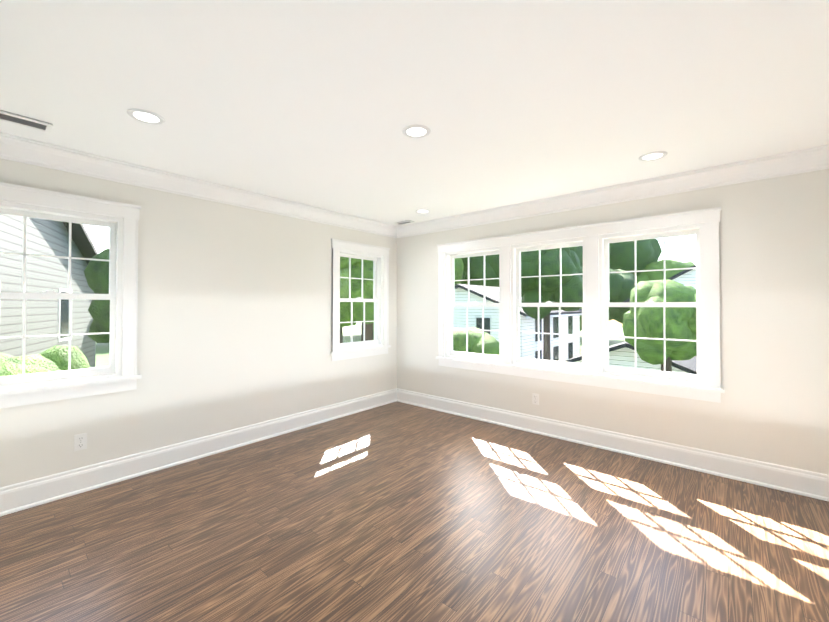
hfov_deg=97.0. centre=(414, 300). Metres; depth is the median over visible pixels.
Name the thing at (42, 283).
house
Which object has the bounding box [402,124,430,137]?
recessed light
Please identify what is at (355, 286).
tree
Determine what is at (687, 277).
house
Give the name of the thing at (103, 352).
lawn
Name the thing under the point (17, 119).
ceiling vent
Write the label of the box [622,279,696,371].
tree
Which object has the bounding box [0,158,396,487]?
wall
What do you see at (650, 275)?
tree
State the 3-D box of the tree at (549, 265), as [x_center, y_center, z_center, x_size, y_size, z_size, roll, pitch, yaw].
[5.346,0.409,15.004,3.234,8.234,3.169,-1,-1,40]
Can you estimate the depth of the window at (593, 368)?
3.52 m
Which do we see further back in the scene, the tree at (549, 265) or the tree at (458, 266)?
the tree at (458, 266)
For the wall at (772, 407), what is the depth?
2.86 m
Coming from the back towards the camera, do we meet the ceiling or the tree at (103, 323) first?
the tree at (103, 323)
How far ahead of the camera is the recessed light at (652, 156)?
2.67 m
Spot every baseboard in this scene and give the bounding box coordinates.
[0,388,395,515]
[396,388,828,501]
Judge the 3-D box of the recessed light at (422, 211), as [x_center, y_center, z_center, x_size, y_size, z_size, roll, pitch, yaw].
[0.097,-1.036,4.251,0.180,0.006,0.180,-1,-1,40]
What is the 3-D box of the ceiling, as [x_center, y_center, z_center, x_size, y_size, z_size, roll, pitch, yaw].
[0.007,-1.123,2.220,4.600,0.120,4.550,-1,-1,40]
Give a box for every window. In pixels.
[0,182,141,408]
[330,238,390,360]
[436,207,724,402]
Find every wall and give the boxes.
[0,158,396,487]
[397,169,828,474]
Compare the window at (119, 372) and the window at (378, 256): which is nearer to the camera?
the window at (119, 372)
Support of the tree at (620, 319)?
on the lawn
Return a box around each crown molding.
[0,132,395,237]
[396,144,828,237]
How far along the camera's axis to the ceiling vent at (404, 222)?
4.79 m
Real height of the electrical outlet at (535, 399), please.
0.115 m
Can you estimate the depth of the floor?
2.12 m
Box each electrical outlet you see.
[74,433,86,450]
[532,393,538,404]
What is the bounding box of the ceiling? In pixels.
[0,0,828,225]
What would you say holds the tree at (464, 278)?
on the lawn
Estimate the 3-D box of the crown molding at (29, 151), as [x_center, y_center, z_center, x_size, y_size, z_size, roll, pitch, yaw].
[-1.586,-0.979,3.582,0.106,0.138,4.020,-1,-1,40]
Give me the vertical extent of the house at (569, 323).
5.500 m
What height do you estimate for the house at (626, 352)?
3.040 m
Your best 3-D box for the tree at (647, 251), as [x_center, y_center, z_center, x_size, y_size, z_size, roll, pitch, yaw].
[19.078,-2.158,36.763,9.518,13.877,8.350,-1,-1,40]
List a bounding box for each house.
[0,214,97,367]
[453,284,581,360]
[563,341,696,373]
[623,264,695,301]
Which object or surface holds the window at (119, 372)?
in the wall at (234, 325)
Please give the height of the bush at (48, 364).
3.855 m
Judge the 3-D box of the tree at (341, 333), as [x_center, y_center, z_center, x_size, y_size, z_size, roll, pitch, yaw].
[-4.615,0.062,21.735,5.830,9.086,5.372,-1,-1,40]
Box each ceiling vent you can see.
[0,110,52,132]
[395,220,413,224]
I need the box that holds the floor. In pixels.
[0,401,828,621]
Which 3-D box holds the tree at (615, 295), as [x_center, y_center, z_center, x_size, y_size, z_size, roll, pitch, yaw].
[14.270,0.956,27.539,4.604,7.434,4.741,-1,-1,40]
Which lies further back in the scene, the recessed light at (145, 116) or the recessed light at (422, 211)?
the recessed light at (422, 211)
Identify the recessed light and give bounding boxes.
[127,108,164,124]
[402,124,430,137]
[415,209,429,212]
[638,151,667,160]
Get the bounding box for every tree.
[84,248,109,342]
[340,257,373,340]
[340,327,342,342]
[455,258,463,283]
[459,270,467,284]
[461,254,498,286]
[521,246,582,359]
[577,246,582,266]
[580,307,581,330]
[581,266,634,319]
[609,239,661,275]
[614,259,666,323]
[622,260,694,317]
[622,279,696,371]
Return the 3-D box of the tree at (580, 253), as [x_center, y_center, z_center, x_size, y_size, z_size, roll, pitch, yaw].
[12.393,-1.116,34.011,8.475,11.729,9.545,-1,-1,40]
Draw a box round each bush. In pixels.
[0,345,90,376]
[453,327,498,354]
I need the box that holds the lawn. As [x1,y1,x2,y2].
[95,322,624,366]
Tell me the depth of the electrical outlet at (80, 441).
2.65 m
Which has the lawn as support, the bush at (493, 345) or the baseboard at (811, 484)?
the bush at (493, 345)
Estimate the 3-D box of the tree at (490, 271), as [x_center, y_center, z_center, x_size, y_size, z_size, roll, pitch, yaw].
[6.231,-1.360,32.974,5.706,12.193,5.460,-1,-1,40]
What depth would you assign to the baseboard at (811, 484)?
3.22 m
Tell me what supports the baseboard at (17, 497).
attached to the wall at (234, 325)
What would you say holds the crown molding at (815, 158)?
attached to the wall at (772, 407)

